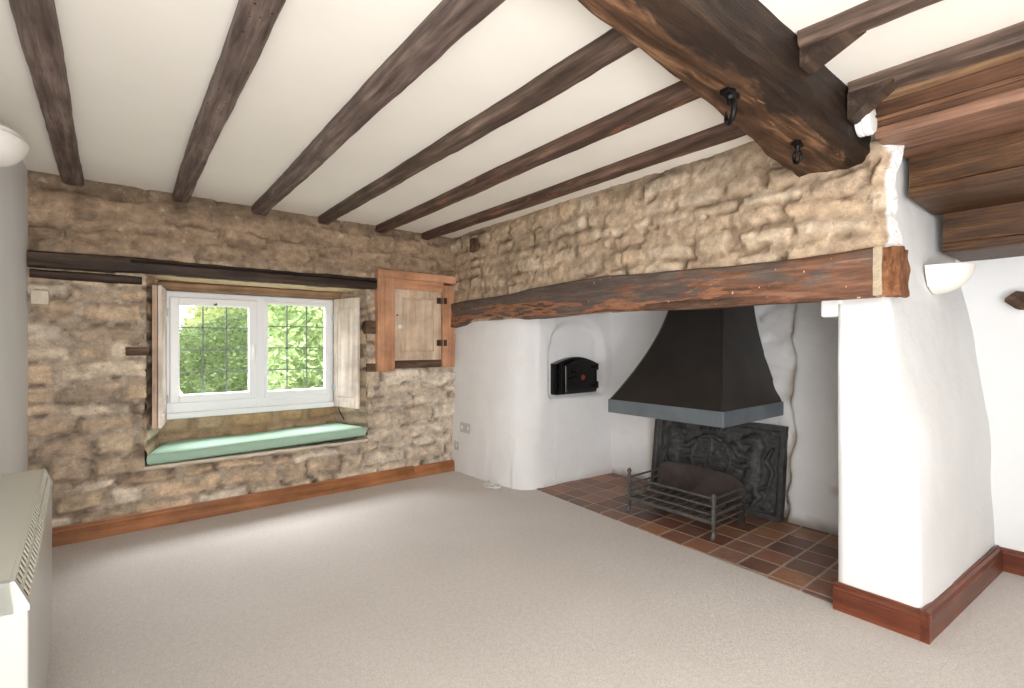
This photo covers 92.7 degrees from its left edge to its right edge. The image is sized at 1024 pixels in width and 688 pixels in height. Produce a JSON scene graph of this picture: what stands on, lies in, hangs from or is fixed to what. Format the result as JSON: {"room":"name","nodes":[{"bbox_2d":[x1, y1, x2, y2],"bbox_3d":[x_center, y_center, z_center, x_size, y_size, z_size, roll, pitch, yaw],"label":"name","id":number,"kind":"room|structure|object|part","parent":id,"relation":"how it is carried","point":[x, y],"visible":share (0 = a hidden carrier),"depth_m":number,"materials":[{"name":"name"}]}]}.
{"room":"traditional dwelling","nodes":[
{"label":"traditional dwelling","id":0,"kind":"room"},
{"bbox_2d":[0,118,27,475],"bbox_3d":[-0.776,0.095,0.229,0.100,2.210,6.730,0,0,-39],"label":"wall","id":1,"kind":"structure","parent":0,"point":[13,178],"depth_m":2.46,"materials":[{"name":"white paint"}]},
{"bbox_2d":[0,123,23,139],"bbox_3d":[-2.099,-0.858,2.033,0.107,0.047,0.316,0,0,-39],"label":"shade","id":2,"kind":"object","parent":1,"relation":"attached to","point":[7,132],"depth_m":1.96,"materials":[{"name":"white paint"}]},
{"bbox_2d":[0,123,28,166],"bbox_3d":[-2.099,-0.811,2.032,0.125,0.142,0.340,0,0,-39],"label":"wall lamp","id":3,"kind":"object","parent":1,"relation":"attached to","point":[13,148],"depth_m":1.99,"materials":[{"name":"white paint"}]},
{"bbox_2d":[31,290,49,304],"bbox_3d":[-2.755,-0.270,2.853,0.078,0.082,0.101,0,0,-39],"label":"light switch","id":4,"kind":"object","parent":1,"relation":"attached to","point":[38,297],"visible":1,"depth_m":2.82,"materials":[{"name":"beige plastic"}]},
{"bbox_2d":[27,170,455,527],"bbox_3d":[-1.785,0.091,3.928,2.975,2.218,0.465,0,0,-39],"label":"wall","id":5,"kind":"structure","parent":0,"point":[90,429],"depth_m":3.26,"materials":[{"name":"stone"}]},
{"bbox_2d":[29,269,141,284],"bbox_3d":[-2.605,-0.410,3.006,0.520,0.056,0.076,1,0,-39],"label":"bond timber","id":6,"kind":"object","parent":5,"relation":"attached to","point":[35,273],"visible":0.98,"depth_m":2.97,"materials":[{"name":"brown wood"}]},
{"bbox_2d":[125,347,148,355],"bbox_3d":[-2.431,0.047,3.165,0.122,0.058,0.122,0,0,-39],"label":"block","id":7,"kind":"object","parent":5,"relation":"attached to","point":[129,351],"visible":0.99,"depth_m":3.12,"materials":[{"name":"brown wood"}]},
{"bbox_2d":[152,285,167,428],"bbox_3d":[-2.433,0.085,3.378,0.061,0.951,0.344,0,0,-31],"label":"window shutter","id":8,"kind":"object","parent":5,"relation":"attached to","point":[159,293],"visible":1,"depth_m":3.24,"materials":[{"name":"white wood"}]},
{"bbox_3d":[-2.421,0.085,3.379,0.022,0.950,0.334,0,0,-31],"label":"stile frame","id":9,"kind":"part","parent":8,"relation":"part of","materials":[{"name":"white wood"}]},
{"bbox_3d":[-2.421,0.085,3.379,0.018,0.810,0.232,0,0,-31],"label":"panel","id":10,"kind":"part","parent":8,"relation":"part of","materials":[{"name":"white wood"}]},
{"bbox_2d":[27,250,376,288],"bbox_3d":[-1.983,-0.501,3.489,2.105,0.111,0.106,-1,0,-39],"label":"lintel","id":11,"kind":"object","parent":5,"relation":"attached to","point":[35,259],"visible":0.92,"depth_m":3.22,"materials":[{"name":"brown wood"}]},
{"bbox_2d":[130,260,376,282],"bbox_3d":[-1.769,-0.522,3.584,1.628,0.022,0.028,0,0,-39],"label":"rail","id":12,"kind":"object","parent":11,"relation":"attached to","point":[133,261],"visible":1,"depth_m":3.47,"materials":[{"name":"black metal"}]},
{"bbox_2d":[155,281,342,298],"bbox_3d":[-2.023,-0.422,3.893,1.420,0.070,0.054,0,0,-39],"label":"board","id":13,"kind":"object","parent":5,"relation":"attached to","point":[168,285],"visible":0.91,"depth_m":3.81,"materials":[{"name":"beige wood"}]},
{"bbox_2d":[167,291,333,419],"bbox_3d":[-2.047,0.081,3.922,1.270,0.938,0.144,0,0,-39],"label":"window","id":14,"kind":"structure","parent":5,"relation":"in","point":[257,399],"depth_m":3.88,"materials":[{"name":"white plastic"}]},
{"bbox_3d":[-2.280,0.044,3.747,0.578,0.781,0.065,0,0,-39],"label":"sash","id":15,"kind":"part","parent":14,"relation":"part of","materials":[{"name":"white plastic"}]},
{"bbox_3d":[-2.053,0.527,3.930,1.270,0.046,0.065,0,0,-39],"label":"sill","id":16,"kind":"part","parent":14,"relation":"part of","materials":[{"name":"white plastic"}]},
{"bbox_3d":[-2.041,0.068,3.867,0.022,0.135,0.051,0,0,-39],"label":"handle","id":17,"kind":"part","parent":14,"relation":"part of","materials":[{"name":"white plastic"}]},
{"bbox_2d":[52,460,454,546],"bbox_3d":[-1.675,1.146,3.733,2.900,0.108,0.030,0,0,-39],"label":"baseboard","id":18,"kind":"structure","parent":5,"relation":"attached to","point":[85,531],"depth_m":3.46,"materials":[{"name":"brown wood"}]},
{"bbox_2d":[144,437,367,470],"bbox_3d":[-1.922,0.811,3.783,1.500,0.031,0.417,0,0,-39],"label":"window sill","id":19,"kind":"structure","parent":5,"relation":"attached to","point":[294,448],"depth_m":3.58,"materials":[{"name":"beige wood"}]},
{"bbox_2d":[146,423,365,464],"bbox_3d":[-1.917,0.740,3.773,1.470,0.108,0.385,0,0,-39],"label":"seat cushion","id":20,"kind":"object","parent":19,"relation":"on","point":[189,449],"visible":1,"depth_m":3.59,"materials":[{"name":"green fabric"}]},
{"bbox_2d":[306,437,356,445],"bbox_3d":[-1.433,0.781,3.894,0.401,0.024,0.018,0,0,-39],"label":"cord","id":21,"kind":"object","parent":20,"relation":"hanging from","point":[356,437],"visible":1,"depth_m":3.89,"materials":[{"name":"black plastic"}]},
{"bbox_2d":[332,297,359,408],"bbox_3d":[-1.429,0.076,4.190,0.344,0.937,0.031,0,0,35],"label":"window shutter","id":22,"kind":"object","parent":5,"relation":"attached to","point":[346,316],"visible":1,"depth_m":4.17,"materials":[{"name":"white wood"}]},
{"bbox_3d":[-1.422,0.076,4.191,0.232,0.797,0.018,0,0,35],"label":"panel","id":23,"kind":"part","parent":22,"relation":"part of","materials":[{"name":"white wood"}]},
{"bbox_2d":[362,320,375,333],"bbox_3d":[-1.214,-0.142,4.164,0.112,0.116,0.095,0,0,-39],"label":"block","id":24,"kind":"object","parent":5,"relation":"attached to","point":[368,326],"visible":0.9,"depth_m":4.12,"materials":[{"name":"brown wood"}]},
{"bbox_2d":[363,363,375,371],"bbox_3d":[-1.207,0.199,4.171,0.111,0.074,0.095,0,0,-39],"label":"block","id":25,"kind":"object","parent":5,"relation":"attached to","point":[371,367],"visible":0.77,"depth_m":4.13,"materials":[{"name":"brown wood"}]},
{"bbox_2d":[373,269,455,371],"bbox_3d":[-0.865,-0.200,4.400,0.770,0.870,0.125,0,0,-39],"label":"upper cabinet","id":26,"kind":"object","parent":5,"relation":"attached to","point":[412,312],"visible":0.98,"depth_m":4.36,"materials":[{"name":"orange wood"}]},
{"bbox_3d":[-1.107,-0.170,4.212,0.157,0.810,0.115,0,0,-39],"label":"post","id":27,"kind":"part","parent":26,"relation":"part of","materials":[{"name":"orange wood"}]},
{"bbox_3d":[-0.854,-0.170,4.410,0.330,0.500,0.020,0,0,-39],"label":"panel","id":28,"kind":"part","parent":26,"relation":"part of","materials":[{"name":"brown wood"}]},
{"bbox_3d":[-0.852,-0.170,4.408,0.474,0.630,0.030,0,0,-39],"label":"door","id":29,"kind":"part","parent":26,"relation":"part of","materials":[{"name":"brown wood"}]},
{"bbox_3d":[-0.622,-0.165,4.609,0.130,0.760,0.105,0,0,-39],"label":"post","id":30,"kind":"part","parent":26,"relation":"part of","materials":[{"name":"orange wood"}]},
{"bbox_2d":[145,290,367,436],"bbox_3d":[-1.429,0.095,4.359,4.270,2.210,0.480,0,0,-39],"label":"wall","id":31,"kind":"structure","parent":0,"point":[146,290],"depth_m":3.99,"materials":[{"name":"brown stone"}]},
{"bbox_2d":[0,0,1023,237],"bbox_3d":[0.863,-1.050,1.518,4.270,0.080,6.880,0,0,-39],"label":"ceiling","id":32,"kind":"structure","parent":0,"point":[140,72],"depth_m":1.94,"materials":[{"name":"beige paint"}]},
{"bbox_2d":[9,0,83,186],"bbox_3d":[-1.640,-0.994,1.722,0.105,0.087,3.340,0,0,-39],"label":"joist","id":33,"kind":"object","parent":32,"relation":"attached to","point":[36,21],"visible":0.99,"depth_m":1.74,"materials":[{"name":"brown wood"}]},
{"bbox_2d":[172,0,285,202],"bbox_3d":[-1.255,-0.994,2.066,0.104,0.084,3.288,0,0,-39],"label":"joist","id":34,"kind":"object","parent":32,"relation":"attached to","point":[253,21],"visible":0.99,"depth_m":1.78,"materials":[{"name":"brown wood"}]},
{"bbox_2d":[251,0,505,215],"bbox_3d":[-0.896,-0.992,2.384,0.114,0.083,3.245,0,0,-39],"label":"joist","id":35,"kind":"object","parent":32,"relation":"attached to","point":[450,20],"visible":0.98,"depth_m":1.78,"materials":[{"name":"brown wood"}]},
{"bbox_2d":[318,28,638,224],"bbox_3d":[-0.541,-0.992,2.697,0.099,0.083,3.202,0,0,-39],"label":"joist","id":36,"kind":"object","parent":32,"relation":"attached to","point":[612,45],"visible":0.89,"depth_m":2.02,"materials":[{"name":"brown wood"}]},
{"bbox_2d":[375,80,700,233],"bbox_3d":[-0.194,-0.993,3.006,0.108,0.086,3.158,0,0,-38],"label":"joist","id":37,"kind":"object","parent":32,"relation":"attached to","point":[678,94],"visible":0.86,"depth_m":2.40,"materials":[{"name":"brown wood"}]},
{"bbox_2d":[421,123,746,239],"bbox_3d":[0.148,-0.992,3.311,0.103,0.085,3.113,0,0,-39],"label":"joist","id":38,"kind":"object","parent":32,"relation":"attached to","point":[718,134],"visible":0.81,"depth_m":2.78,"materials":[{"name":"brown wood"}]},
{"bbox_2d":[578,0,870,176],"bbox_3d":[0.316,-0.904,1.273,2.910,0.276,0.303,0,0,-39],"label":"ceiling beam","id":39,"kind":"structure","parent":32,"relation":"attached to","point":[712,46],"depth_m":1.48,"materials":[{"name":"brown wood"}]},
{"bbox_2d":[720,87,739,125],"bbox_3d":[0.670,-0.724,1.496,0.048,0.106,0.075,0,0,36],"label":"hook","id":40,"kind":"object","parent":39,"relation":"attached to","point":[730,95],"visible":1,"depth_m":1.48,"materials":[{"name":"black metal"}]},
{"bbox_3d":[0.668,-0.756,1.497,0.071,0.042,0.036,0,0,-39],"label":"plate","id":41,"kind":"part","parent":40,"relation":"part of","materials":[{"name":"black metal"}]},
{"bbox_2d":[791,140,803,164],"bbox_3d":[1.095,-0.733,1.875,0.039,0.088,0.060,0,0,36],"label":"hook","id":42,"kind":"object","parent":39,"relation":"attached to","point":[797,144],"visible":1,"depth_m":1.87,"materials":[{"name":"black metal"}]},
{"bbox_3d":[1.096,-0.756,1.874,0.058,0.042,0.029,0,0,-39],"label":"plate","id":43,"kind":"part","parent":42,"relation":"part of","materials":[{"name":"black metal"}]},
{"bbox_2d":[854,109,876,137],"bbox_3d":[1.410,-0.885,1.939,0.114,0.114,0.056,0,0,-39],"label":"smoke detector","id":44,"kind":"object","parent":39,"relation":"attached to","point":[867,126],"visible":0.73,"depth_m":1.92,"materials":[{"name":"white plastic"}]},
{"bbox_2d":[797,0,942,74],"bbox_3d":[2.048,-0.974,0.402,0.113,0.136,3.258,0,0,-42],"label":"joist","id":45,"kind":"object","parent":32,"relation":"attached to","point":[870,14],"depth_m":1.50,"materials":[{"name":"brown wood"}]},
{"bbox_3d":[1.023,-0.941,1.559,0.080,0.070,0.162,0,0,-39],"label":"joist bracket","id":46,"kind":"part","parent":45,"relation":"part of","materials":[{"name":"brown wood"}]},
{"bbox_2d":[847,21,1023,124],"bbox_3d":[2.360,-0.953,0.653,0.109,0.175,3.252,0,0,-39],"label":"joist","id":47,"kind":"object","parent":32,"relation":"attached to","point":[1009,39],"depth_m":1.72,"materials":[{"name":"brown wood"}]},
{"bbox_3d":[1.367,-0.916,1.849,0.080,0.100,0.142,0,0,-39],"label":"joist bracket","id":48,"kind":"part","parent":47,"relation":"part of","materials":[{"name":"brown wood"}]},
{"bbox_2d":[46,471,1023,687],"bbox_3d":[0.863,1.226,1.518,4.270,0.068,6.880,0,0,-39],"label":"floor","id":49,"kind":"structure","parent":0,"point":[447,579],"depth_m":2.25,"materials":[{"name":"beige carpet"}]},
{"bbox_2d":[0,469,52,687],"bbox_3d":[-1.545,0.857,1.507,0.147,0.686,1.286,0,0,-42],"label":"heater","id":50,"kind":"object","parent":49,"relation":"on","point":[25,496],"visible":1,"depth_m":1.30,"materials":[{"name":"beige metal"}]},
{"bbox_3d":[-1.554,0.553,1.499,0.123,0.073,1.285,0,0,-42],"label":"panel","id":51,"kind":"part","parent":50,"relation":"part of","materials":[{"name":"grey metal"}]},
{"bbox_2d":[10,469,51,608],"bbox_3d":[-1.502,0.549,1.546,0.030,0.067,1.285,0,0,-42],"label":"grille","id":52,"kind":"object","parent":50,"relation":"attached to","point":[28,516],"depth_m":1.36,"materials":[{"name":"grey metal"}]},
{"bbox_2d":[484,480,500,488],"bbox_3d":[-0.166,1.177,4.082,0.089,0.046,0.186,0,0,-39],"label":"cable coil","id":53,"kind":"object","parent":49,"relation":"on","point":[488,483],"visible":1,"depth_m":4.08,"materials":[{"name":"white plastic"}]},
{"bbox_2d":[626,461,744,540],"bbox_3d":[1.161,1.028,3.322,0.400,0.330,0.659,0,0,-39],"label":"grate","id":54,"kind":"object","parent":49,"relation":"on","point":[717,490],"visible":1,"depth_m":3.34,"materials":[{"name":"metal"}]},
{"bbox_3d":[0.827,1.033,3.455,0.046,0.319,0.032,0,0,-39],"label":"post","id":55,"kind":"part","parent":54,"relation":"part of","materials":[{"name":"metal"}]},
{"bbox_3d":[1.314,1.026,3.444,0.010,0.325,0.654,0,0,-39],"label":"plate","id":56,"kind":"part","parent":54,"relation":"part of","materials":[{"name":"metal"}]},
{"bbox_3d":[1.221,1.052,2.964,0.043,0.281,0.026,0,0,-39],"label":"post","id":57,"kind":"part","parent":54,"relation":"part of","materials":[{"name":"metal"}]},
{"bbox_2d":[650,419,788,522],"bbox_3d":[1.514,0.876,3.682,0.149,0.625,1.020,0,0,-39],"label":"fireback","id":58,"kind":"object","parent":49,"relation":"on","point":[754,453],"visible":0.62,"depth_m":3.51,"materials":[{"name":"metal"}]},
{"bbox_2d":[838,158,994,608],"bbox_3d":[2.037,0.110,2.431,1.162,2.180,0.336,0,0,-35],"label":"wall pier","id":59,"kind":"object","parent":49,"relation":"on","point":[915,513],"visible":0.69,"depth_m":2.17,"materials":[{"name":"white paint"}]},
{"bbox_2d":[833,580,931,644],"bbox_3d":[1.572,1.140,2.088,0.030,0.120,0.340,0,0,-39],"label":"baseboard","id":60,"kind":"structure","parent":59,"relation":"attached to","point":[901,618],"depth_m":2.08,"materials":[{"name":"brown wood"}]},
{"bbox_2d":[925,263,976,293],"bbox_3d":[2.129,-0.310,2.354,0.300,0.130,0.160,0,0,-35],"label":"wall lamp","id":61,"kind":"object","parent":59,"relation":"attached to","point":[941,278],"depth_m":2.30,"materials":[{"name":"white glass"}]},
{"bbox_2d":[920,545,1002,644],"bbox_3d":[2.129,1.137,2.280,1.144,0.125,0.030,0,0,-34],"label":"baseboard","id":62,"kind":"structure","parent":59,"relation":"attached to","point":[956,598],"depth_m":2.19,"materials":[{"name":"brown wood"}]},
{"bbox_2d":[451,302,838,534],"bbox_3d":[1.009,0.110,3.983,3.442,2.180,0.907,0,0,30],"label":"wall","id":63,"kind":"structure","parent":0,"point":[523,436],"depth_m":4.12,"materials":[{"name":"paint"}]},
{"bbox_2d":[454,440,459,450],"bbox_3d":[-0.510,0.955,4.600,0.040,0.086,0.086,0,0,-39],"label":"socket","id":64,"kind":"object","parent":63,"relation":"attached to","point":[456,443],"visible":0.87,"depth_m":4.58,"materials":[{"name":"grey plastic"}]},
{"bbox_2d":[460,422,470,433],"bbox_3d":[-0.419,0.770,4.487,0.040,0.090,0.165,0,0,-39],"label":"double socket","id":65,"kind":"object","parent":63,"relation":"attached to","point":[464,427],"visible":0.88,"depth_m":4.47,"materials":[{"name":"grey plastic"}]},
{"bbox_2d":[551,357,598,394],"bbox_3d":[0.568,0.275,4.321,0.511,0.320,0.119,0,0,-39],"label":"door","id":66,"kind":"structure","parent":63,"relation":"attached to","point":[569,375],"depth_m":4.25,"materials":[{"name":"black metal"}]},
{"bbox_3d":[0.408,0.292,4.161,0.036,0.246,0.026,0,0,-39],"label":"catch plate","id":67,"kind":"part","parent":66,"relation":"part of","materials":[{"name":"black metal"}]},
{"bbox_3d":[0.603,0.275,4.319,0.413,0.280,0.026,0,0,-39],"label":"door","id":68,"kind":"part","parent":66,"relation":"part of","materials":[{"name":"black metal"}]},
{"bbox_2d":[451,246,910,327],"bbox_3d":[0.557,-0.292,3.361,0.245,0.292,3.448,0,0,-39],"label":"mantel beam","id":69,"kind":"structure","parent":63,"relation":"attached to","point":[871,272],"depth_m":2.55,"materials":[{"name":"wood"}]},
{"bbox_2d":[608,306,783,427],"bbox_3d":[1.276,-0.214,3.422,0.816,1.404,0.857,0,0,-39],"label":"hood","id":70,"kind":"object","parent":63,"relation":"attached to","point":[707,367],"visible":0.63,"depth_m":3.23,"materials":[{"name":"black metal"}]},
{"bbox_2d":[450,108,903,321],"bbox_3d":[0.503,-0.608,3.326,0.122,0.816,3.437,0,0,-40],"label":"stone wall","id":71,"kind":"structure","parent":0,"point":[739,205],"depth_m":2.70,"materials":[{"name":"beige stone"}]},
{"bbox_2d":[470,237,480,252],"bbox_3d":[-0.305,-0.880,4.357,0.108,0.121,0.108,0,0,-39],"label":"block","id":72,"kind":"object","parent":71,"relation":"attached to","point":[475,246],"visible":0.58,"depth_m":4.31,"materials":[{"name":"brown wood"}]},
{"bbox_2d":[821,300,842,318],"bbox_3d":[1.564,-0.188,2.321,0.250,0.125,0.088,0,0,-39],"label":"corbel","id":73,"kind":"object","parent":71,"relation":"attached to","point":[829,309],"depth_m":2.25,"materials":[{"name":"white paint"}]},
{"bbox_2d":[955,256,1023,551],"bbox_3d":[3.515,0.095,1.552,0.100,2.210,3.400,0,0,-39],"label":"wall","id":74,"kind":"structure","parent":0,"point":[997,327],"depth_m":2.59,"materials":[{"name":"white paint"}]},
{"bbox_2d":[875,49,1023,261],"bbox_3d":[2.320,-0.735,1.901,1.362,0.560,1.245,0,0,-39],"label":"staircase","id":75,"kind":"structure","parent":74,"relation":"attached to","point":[960,131],"depth_m":1.96,"materials":[{"name":"brown wood"}]},
{"bbox_3d":[1.833,-0.900,1.505,0.016,0.020,1.240,0,0,-39],"label":"moulding","id":76,"kind":"part","parent":75,"relation":"part of","materials":[{"name":"brown wood"}]},
{"bbox_2d":[999,546,1023,576],"bbox_3d":[3.531,1.140,1.436,0.030,0.120,3.000,0,0,-39],"label":"baseboard","id":77,"kind":"structure","parent":74,"relation":"attached to","point":[1013,560],"depth_m":2.55,"materials":[{"name":"brown wood"}]},
{"bbox_2d":[1004,291,1023,309],"bbox_3d":[2.647,-0.226,2.536,0.135,0.101,0.113,0,0,-39],"label":"stub","id":78,"kind":"object","parent":74,"relation":"attached to","point":[1016,299],"visible":1,"depth_m":2.50,"materials":[{"name":"brown wood"}]},
{"label":"outside","id":79,"kind":"structure","parent":0,"visible":0},
{"bbox_3d":[-4.252,1.400,8.455,16.000,0.100,9.500,0,0,-39],"label":"ground","id":80,"kind":"structure","parent":79,"visible":0},
{"bbox_2d":[179,307,247,394],"bbox_3d":[-4.711,0.394,5.238,3.703,1.968,0.628,0,0,-39],"label":"hedge","id":81,"kind":"object","parent":80,"relation":"on","point":[189,360],"visible":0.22,"depth_m":6.13,"materials":[{"name":"green plant"}]},
{"bbox_2d":[179,306,247,331],"bbox_3d":[-3.856,-0.066,8.945,3.891,2.929,0.784,0,0,-38],"label":"tree","id":82,"kind":"object","parent":80,"relation":"on","point":[198,314],"visible":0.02,"depth_m":7.94,"materials":[{"name":"green plant"}]},
{"bbox_2d":[268,305,323,389],"bbox_3d":[-1.457,0.084,6.663,3.610,2.639,0.746,0,0,-39],"label":"shrub","id":83,"kind":"object","parent":80,"relation":"on","point":[276,313],"visible":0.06,"depth_m":5.71,"materials":[{"name":"green plant"}]},
{"bbox_2d":[268,387,323,390],"bbox_3d":[-1.337,0.917,5.956,3.600,0.865,0.250,0,0,-39],"label":"wall","id":84,"kind":"structure","parent":80,"relation":"on","point":[320,387],"depth_m":5.20,"materials":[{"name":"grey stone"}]}
]}

